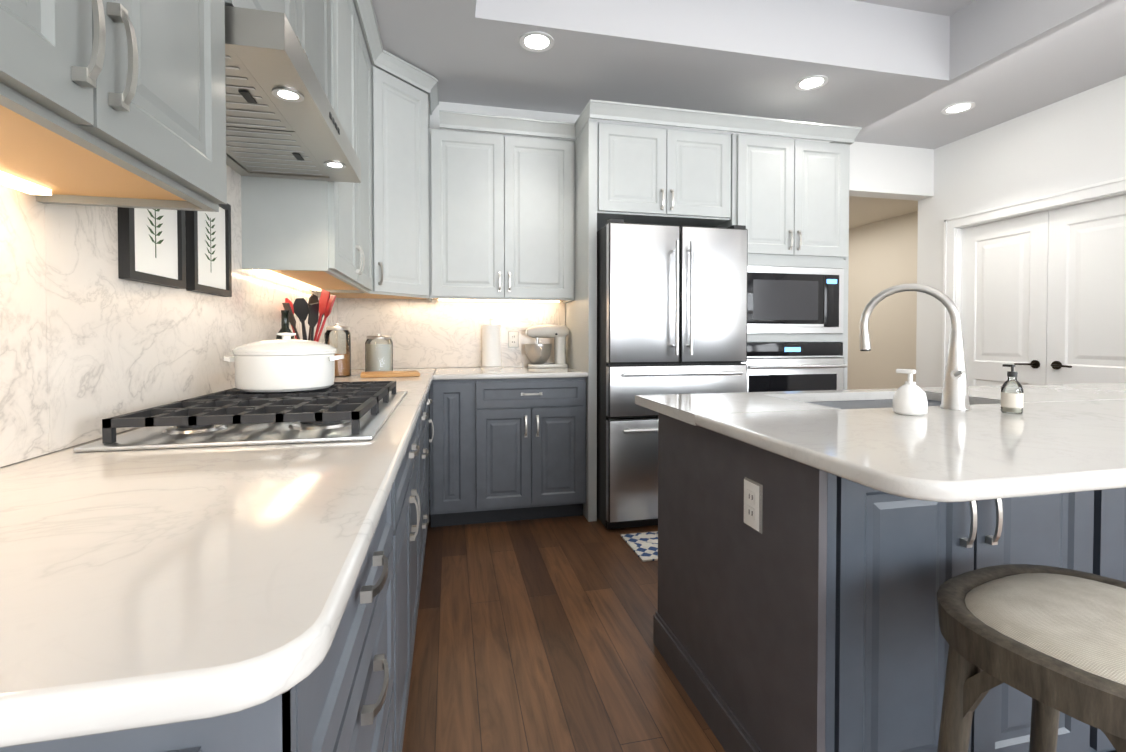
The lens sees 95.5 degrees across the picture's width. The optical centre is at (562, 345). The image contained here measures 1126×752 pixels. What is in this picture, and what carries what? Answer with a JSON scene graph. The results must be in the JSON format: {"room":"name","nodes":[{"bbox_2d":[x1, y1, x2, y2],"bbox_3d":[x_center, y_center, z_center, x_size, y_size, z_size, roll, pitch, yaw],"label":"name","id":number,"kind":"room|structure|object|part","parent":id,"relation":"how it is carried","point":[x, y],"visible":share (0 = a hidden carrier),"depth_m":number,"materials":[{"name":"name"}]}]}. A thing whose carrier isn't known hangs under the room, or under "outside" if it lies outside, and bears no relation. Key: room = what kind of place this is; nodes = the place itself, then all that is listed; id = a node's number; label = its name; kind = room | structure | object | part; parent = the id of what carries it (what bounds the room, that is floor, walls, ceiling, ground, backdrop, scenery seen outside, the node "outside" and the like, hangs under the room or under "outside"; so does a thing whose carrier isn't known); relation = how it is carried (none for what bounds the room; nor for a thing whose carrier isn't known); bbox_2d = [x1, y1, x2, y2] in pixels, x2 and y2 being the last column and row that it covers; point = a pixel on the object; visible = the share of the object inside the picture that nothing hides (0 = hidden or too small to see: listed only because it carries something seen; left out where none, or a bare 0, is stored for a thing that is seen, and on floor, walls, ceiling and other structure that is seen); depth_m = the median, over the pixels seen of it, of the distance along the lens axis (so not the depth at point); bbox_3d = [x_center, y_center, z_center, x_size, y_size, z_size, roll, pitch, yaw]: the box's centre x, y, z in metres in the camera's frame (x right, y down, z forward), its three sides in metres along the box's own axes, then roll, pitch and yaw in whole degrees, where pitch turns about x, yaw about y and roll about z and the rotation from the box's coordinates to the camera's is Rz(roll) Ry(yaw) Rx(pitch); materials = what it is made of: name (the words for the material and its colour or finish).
{"room":"kitchen","nodes":[
{"label":"kitchen","id":0,"kind":"room"},
{"bbox_2d":[402,500,725,751],"bbox_3d":[1.995,1.155,1.518,6.620,0.100,11.100,0,1,-12],"label":"floor","id":1,"kind":"structure","parent":0,"point":[533,635],"depth_m":1.85,"materials":[{"name":"brown wood"}]},
{"bbox_2d":[0,457,403,751],"bbox_3d":[-0.580,0.679,0.662,0.620,0.880,0.741,0,1,-12],"label":"base cabinet","id":2,"kind":"object","parent":1,"relation":"on","point":[350,693],"depth_m":0.59,"materials":[{"name":"wood"}]},
{"bbox_2d":[404,404,423,730],"bbox_3d":[-0.760,0.665,1.472,0.620,0.880,0.920,0,1,-12],"label":"base cabinet","id":3,"kind":"object","parent":1,"relation":"on","point":[414,454],"depth_m":1.57,"materials":[{"name":"wood"}]},
{"bbox_2d":[424,394,427,555],"bbox_3d":[-0.909,0.653,2.146,0.620,0.880,0.460,0,1,-12],"label":"base cabinet","id":4,"kind":"object","parent":1,"relation":"on","point":[426,400],"depth_m":2.48,"materials":[{"name":"wood"}]},
{"bbox_2d":[428,391,431,523],"bbox_3d":[-1.014,0.645,2.620,0.620,0.880,0.512,0,1,-12],"label":"base cabinet","id":5,"kind":"object","parent":1,"relation":"on","point":[429,400],"depth_m":2.88,"materials":[{"name":"wood"}]},
{"bbox_2d":[0,368,435,747],"bbox_3d":[-0.837,0.200,1.868,0.644,0.032,3.272,0,1,-12],"label":"countertop","id":6,"kind":"structure","parent":5,"relation":"on","point":[144,588],"depth_m":0.47,"materials":[{"name":"stone"}]},
{"bbox_2d":[74,381,406,451],"bbox_3d":[-0.752,0.161,1.450,0.525,0.060,0.910,0,1,-12],"label":"cooktop","id":7,"kind":"object","parent":6,"relation":"in","point":[350,411],"visible":0.9,"depth_m":1.11,"materials":[{"name":"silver metal"}]},
{"bbox_2d":[223,332,343,391],"bbox_3d":[-0.831,0.045,1.538,0.317,0.167,0.276,0,1,-12],"label":"cooking pot","id":8,"kind":"object","parent":7,"relation":"on","point":[286,363],"visible":1,"depth_m":1.43,"materials":[{"name":"white ceramic"}]},
{"bbox_2d":[276,310,294,338],"bbox_3d":[-1.131,0.019,2.086,0.075,0.322,0.075,0,1,-12],"label":"wine bottle","id":9,"kind":"object","parent":6,"relation":"on","point":[284,321],"visible":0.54,"depth_m":2.07,"materials":[{"name":"black glass"}]},
{"bbox_2d":[279,289,335,341],"bbox_3d":[-1.146,-0.037,2.295,0.247,0.427,0.231,0,1,-12],"label":"cooking utensils","id":10,"kind":"object","parent":6,"relation":"on","point":[314,308],"visible":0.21,"depth_m":2.25,"materials":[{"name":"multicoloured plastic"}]},
{"bbox_2d":[324,323,350,376],"bbox_3d":[-1.224,0.024,2.782,0.132,0.288,0.132,0,1,-12],"label":"canister","id":11,"kind":"object","parent":6,"relation":"on","point":[342,367],"visible":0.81,"depth_m":2.76,"materials":[{"name":"clear glass"}]},
{"bbox_2d":[365,333,392,371],"bbox_3d":[-1.118,0.043,3.113,0.160,0.238,0.160,0,1,-12],"label":"canister","id":12,"kind":"object","parent":6,"relation":"on","point":[379,357],"visible":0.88,"depth_m":3.05,"materials":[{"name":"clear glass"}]},
{"bbox_2d":[360,370,419,377],"bbox_3d":[-0.947,0.157,2.805,0.300,0.020,0.200,0,1,-20],"label":"cutting board","id":13,"kind":"object","parent":6,"relation":"on","point":[373,374],"visible":1,"depth_m":2.73,"materials":[{"name":"brown wood"}]},
{"bbox_2d":[430,377,585,526],"bbox_3d":[-0.372,0.633,3.324,0.932,0.881,0.647,0,1,-12],"label":"base cabinet","id":14,"kind":"object","parent":1,"relation":"on","point":[502,450],"visible":0.98,"depth_m":3.04,"materials":[{"name":"painted wood"},{"name":"brushed metal"}]},
{"bbox_2d":[433,367,587,379],"bbox_3d":[-0.362,0.175,3.319,0.910,0.032,0.644,0,1,-12],"label":"countertop","id":15,"kind":"structure","parent":14,"relation":"on","point":[467,373],"depth_m":3.08,"materials":[{"name":"stone"}]},
{"bbox_2d":[481,317,502,368],"bbox_3d":[-0.490,-0.020,3.515,0.150,0.350,0.150,0,1,-12],"label":"paper towel","id":16,"kind":"object","parent":15,"relation":"on","point":[491,346],"visible":1,"depth_m":3.46,"materials":[{"name":"white paper"}]},
{"bbox_2d":[525,324,568,367],"bbox_3d":[-0.110,0.004,3.554,0.311,0.301,0.221,0,1,-12],"label":"stand mixer","id":17,"kind":"object","parent":15,"relation":"on","point":[537,354],"visible":1,"depth_m":3.52,"materials":[{"name":"white metal"}]},
{"bbox_2d":[621,531,657,561],"bbox_3d":[0.944,1.077,2.861,1.190,0.008,0.340,0,1,-12],"label":"rug","id":18,"kind":"object","parent":1,"relation":"on","point":[644,546],"visible":0.29,"depth_m":2.76,"materials":[{"name":"fabric"}]},
{"bbox_2d":[597,219,747,528],"bbox_3d":[0.608,0.167,3.370,0.876,1.788,0.871,0,1,-12],"label":"fridge","id":19,"kind":"object","parent":1,"relation":"on","point":[671,309],"visible":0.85,"depth_m":2.98,"materials":[{"name":"silver metal"}]},
{"bbox_2d":[635,382,1125,751],"bbox_3d":[1.601,0.646,1.591,2.475,0.914,1.170,0,1,-12],"label":"kitchen island","id":20,"kind":"object","parent":1,"relation":"on","point":[807,620],"depth_m":1.16,"materials":[{"name":"painted wood"},{"name":"metal"}]},
{"bbox_2d":[744,477,762,533],"bbox_3d":[0.473,0.399,1.280,0.009,0.119,0.074,0,1,-12],"label":"outlet","id":21,"kind":"object","parent":20,"relation":"attached to","point":[753,497],"visible":1,"depth_m":1.27,"materials":[{"name":"grey plastic"}]},
{"bbox_3d":[1.601,0.305,1.585,2.475,0.232,1.170,0,1,-12],"label":"kitchen island top","id":22,"kind":"part","parent":20,"relation":"part of","materials":[{"name":"white stone"}]},
{"bbox_2d":[892,369,927,415],"bbox_3d":[0.967,0.129,1.426,0.082,0.124,0.082,0,1,-12],"label":"soap dispenser","id":23,"kind":"object","parent":20,"relation":"on","point":[909,397],"visible":1,"depth_m":1.40,"materials":[{"name":"white ceramic"}]},
{"bbox_2d":[860,283,970,409],"bbox_3d":[1.101,-0.002,1.564,0.210,0.381,0.290,0,1,-12],"label":"faucet","id":24,"kind":"object","parent":20,"relation":"on","point":[955,394],"visible":1,"depth_m":1.53,"materials":[{"name":"silver metal"}]},
{"bbox_2d":[1001,364,1023,413],"bbox_3d":[1.269,0.123,1.447,0.048,0.136,0.048,0,1,-12],"label":"glass bottle","id":25,"kind":"object","parent":20,"relation":"on","point":[1011,402],"visible":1,"depth_m":1.44,"materials":[{"name":"clear glass"}]},
{"bbox_2d":[937,564,1125,751],"bbox_3d":[0.905,0.782,0.860,0.476,0.670,0.436,0,1,-12],"label":"stool","id":26,"kind":"object","parent":1,"relation":"on","point":[1050,641],"visible":1,"depth_m":0.85,"materials":[{"name":"brown wood"}]},
{"bbox_2d":[428,100,803,499],"bbox_3d":[0.203,-0.507,3.842,3.540,3.143,0.150,0,1,-12],"label":"wall","id":27,"kind":"structure","parent":0,"point":[497,111],"depth_m":3.64,"materials":[{"name":"white paint"}]},
{"bbox_2d":[338,298,564,368],"bbox_3d":[-0.738,-0.085,3.555,1.538,0.476,0.018,0,1,-12],"label":"backsplash","id":28,"kind":"structure","parent":27,"relation":"attached to","point":[427,333],"depth_m":3.52,"materials":[{"name":"stone"}]},
{"bbox_2d":[508,331,518,347],"bbox_3d":[-0.352,-0.042,3.627,0.074,0.119,0.009,0,1,-12],"label":"electrical outlet","id":29,"kind":"object","parent":28,"relation":"attached to","point":[513,339],"visible":1,"depth_m":3.62,"materials":[{"name":"grey plastic"}]},
{"bbox_2d":[428,128,574,302],"bbox_3d":[-0.410,-0.833,3.444,0.944,1.063,0.347,0,1,-12],"label":"upper cabinet","id":30,"kind":"object","parent":27,"relation":"attached to","point":[501,218],"visible":0.98,"depth_m":3.30,"materials":[{"name":"white wood"}]},
{"bbox_2d":[575,120,736,235],"bbox_3d":[0.579,-1.091,3.509,0.906,0.550,0.640,0,1,-12],"label":"upper cabinet","id":31,"kind":"object","parent":27,"relation":"attached to","point":[630,173],"depth_m":3.20,"materials":[{"name":"white wood"}]},
{"bbox_2d":[439,99,861,144],"bbox_3d":[0.592,-1.407,3.465,2.779,0.085,0.720,0,1,-12],"label":"crown molding","id":32,"kind":"structure","parent":31,"relation":"on","point":[640,113],"depth_m":3.23,"materials":[{"name":"white wood"}]},
{"bbox_2d":[747,266,843,332],"bbox_3d":[1.476,-0.302,3.605,0.782,0.438,0.468,0,1,-12],"label":"microwave","id":33,"kind":"object","parent":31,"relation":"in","point":[793,300],"visible":0.85,"depth_m":3.38,"materials":[{"name":"silver metal"}]},
{"bbox_2d":[353,0,1125,148],"bbox_3d":[1.680,-1.863,0.044,5.090,0.500,8.160,0,1,-12],"label":"ceiling","id":34,"kind":"structure","parent":0,"point":[901,72],"depth_m":3.07,"materials":[{"name":"grey paint"}]},
{"bbox_2d":[519,31,553,51],"bbox_3d":[-0.143,-1.658,2.798,0.190,0.006,0.190,0,1,-12],"label":"recessed light","id":35,"kind":"object","parent":34,"relation":"in","point":[535,41],"visible":1,"depth_m":2.80,"materials":[{"name":"white plastic"}]},
{"bbox_2d":[795,75,827,90],"bbox_3d":[1.579,-1.666,3.252,0.190,0.006,0.190,0,1,-12],"label":"recessed light","id":36,"kind":"object","parent":34,"relation":"in","point":[811,82],"visible":1,"depth_m":3.25,"materials":[{"name":"white plastic"}]},
{"bbox_2d":[942,102,974,114],"bbox_3d":[2.790,-1.672,3.612,0.190,0.006,0.190,0,1,-12],"label":"recessed light","id":37,"kind":"object","parent":34,"relation":"in","point":[957,108],"visible":1,"depth_m":3.61,"materials":[{"name":"white plastic"}]},
{"bbox_2d":[741,343,846,391],"bbox_3d":[1.473,0.338,3.627,0.782,0.718,0.605,0,1,-12],"label":"wall oven","id":38,"kind":"object","parent":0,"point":[773,367],"visible":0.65,"depth_m":3.39,"materials":[{"name":"silver metal"}]},
{"bbox_2d":[804,139,933,200],"bbox_3d":[2.615,-1.686,4.357,1.400,0.803,0.150,0,1,-12],"label":"wall","id":39,"kind":"structure","parent":0,"point":[890,171],"depth_m":4.33,"materials":[{"name":"white paint"}]},
{"bbox_2d":[847,196,917,389],"bbox_3d":[2.736,-0.337,5.590,2.400,2.743,2.460,0,1,-12],"label":"wall","id":40,"kind":"structure","parent":0,"point":[883,237],"depth_m":5.63,"materials":[{"name":"beige paint"}]},
{"bbox_2d":[916,75,1125,387],"bbox_3d":[4.090,-0.453,0.679,0.120,3.143,8.010,0,1,-12],"label":"wall","id":41,"kind":"structure","parent":0,"point":[1078,140],"depth_m":3.80,"materials":[{"name":"white paint"}]},
{"bbox_2d":[942,176,1125,386],"bbox_3d":[3.425,0.011,3.628,0.146,2.113,1.440,0,1,-12],"label":"door frame","id":42,"kind":"structure","parent":41,"relation":"attached to","point":[952,252],"depth_m":3.99,"materials":[{"name":"white wood"}]},
{"bbox_2d":[961,195,1125,385],"bbox_3d":[3.418,0.055,3.628,0.089,2.010,1.250,0,1,-12],"label":"double door","id":43,"kind":"structure","parent":41,"relation":"in","point":[1043,298],"depth_m":3.62,"materials":[{"name":"white wood"}]},
{"bbox_3d":[-0.747,-0.434,-0.393,0.150,3.143,8.010,0,1,-12],"label":"wall","id":44,"kind":"structure","parent":0,"visible":0},
{"bbox_2d":[0,0,226,211],"bbox_3d":[-0.707,-0.888,0.575,0.347,1.273,0.778,0,1,-12],"label":"upper cabinet","id":45,"kind":"object","parent":44,"relation":"attached to","point":[112,103],"visible":0.98,"depth_m":0.73,"materials":[{"name":"grey wood"}]},
{"bbox_2d":[0,164,337,466],"bbox_3d":[-1.038,-0.225,1.313,0.018,0.834,4.260,0,1,-12],"label":"backsplash","id":46,"kind":"structure","parent":44,"relation":"attached to","point":[90,340],"depth_m":1.06,"materials":[{"name":"stone"}]},
{"bbox_2d":[118,207,185,288],"bbox_3d":[-1.007,-0.301,1.262,0.022,0.300,0.250,0,1,-12],"label":"picture frame","id":47,"kind":"object","parent":46,"relation":"attached to","point":[151,246],"visible":0.54,"depth_m":1.25,"materials":[{"name":"black"}]},
{"bbox_2d":[185,203,231,296],"bbox_3d":[-1.072,-0.306,1.555,0.022,0.300,0.250,0,1,-12],"label":"picture frame","id":48,"kind":"object","parent":46,"relation":"attached to","point":[208,254],"visible":0.88,"depth_m":1.55,"materials":[{"name":"black"}]},
{"bbox_2d":[224,0,330,103],"bbox_3d":[-0.890,-1.104,1.397,0.347,0.870,0.908,0,1,-12],"label":"upper cabinet","id":49,"kind":"object","parent":44,"relation":"attached to","point":[309,21],"visible":0.1,"depth_m":1.61,"materials":[{"name":"grey wood"}]},
{"bbox_2d":[225,6,360,182],"bbox_3d":[-0.846,-0.628,1.415,0.402,0.077,0.904,0,1,-12],"label":"range hood","id":50,"kind":"object","parent":49,"relation":"attached to","point":[282,120],"visible":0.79,"depth_m":1.31,"materials":[{"name":"silver metal"}]},
{"bbox_2d":[241,0,372,292],"bbox_3d":[-1.097,-0.918,2.332,0.347,1.273,0.996,0,1,-12],"label":"upper cabinet","id":51,"kind":"object","parent":44,"relation":"attached to","point":[315,235],"visible":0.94,"depth_m":1.98,"materials":[{"name":"grey wood"}]},
{"bbox_2d":[330,65,429,298],"bbox_3d":[-1.142,-0.932,3.145,0.610,1.273,0.610,0,1,-12],"label":"upper cabinet","id":52,"kind":"object","parent":44,"relation":"attached to","point":[400,183],"visible":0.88,"depth_m":3.01,"materials":[{"name":"grey wood"}]},
{"bbox_2d":[354,0,438,114],"bbox_3d":[-0.801,-1.589,1.800,0.380,0.085,3.407,0,1,-7],"label":"crown molding","id":53,"kind":"structure","parent":44,"relation":"attached to","point":[399,68],"depth_m":2.91,"materials":[{"name":"white wood"}]}
]}

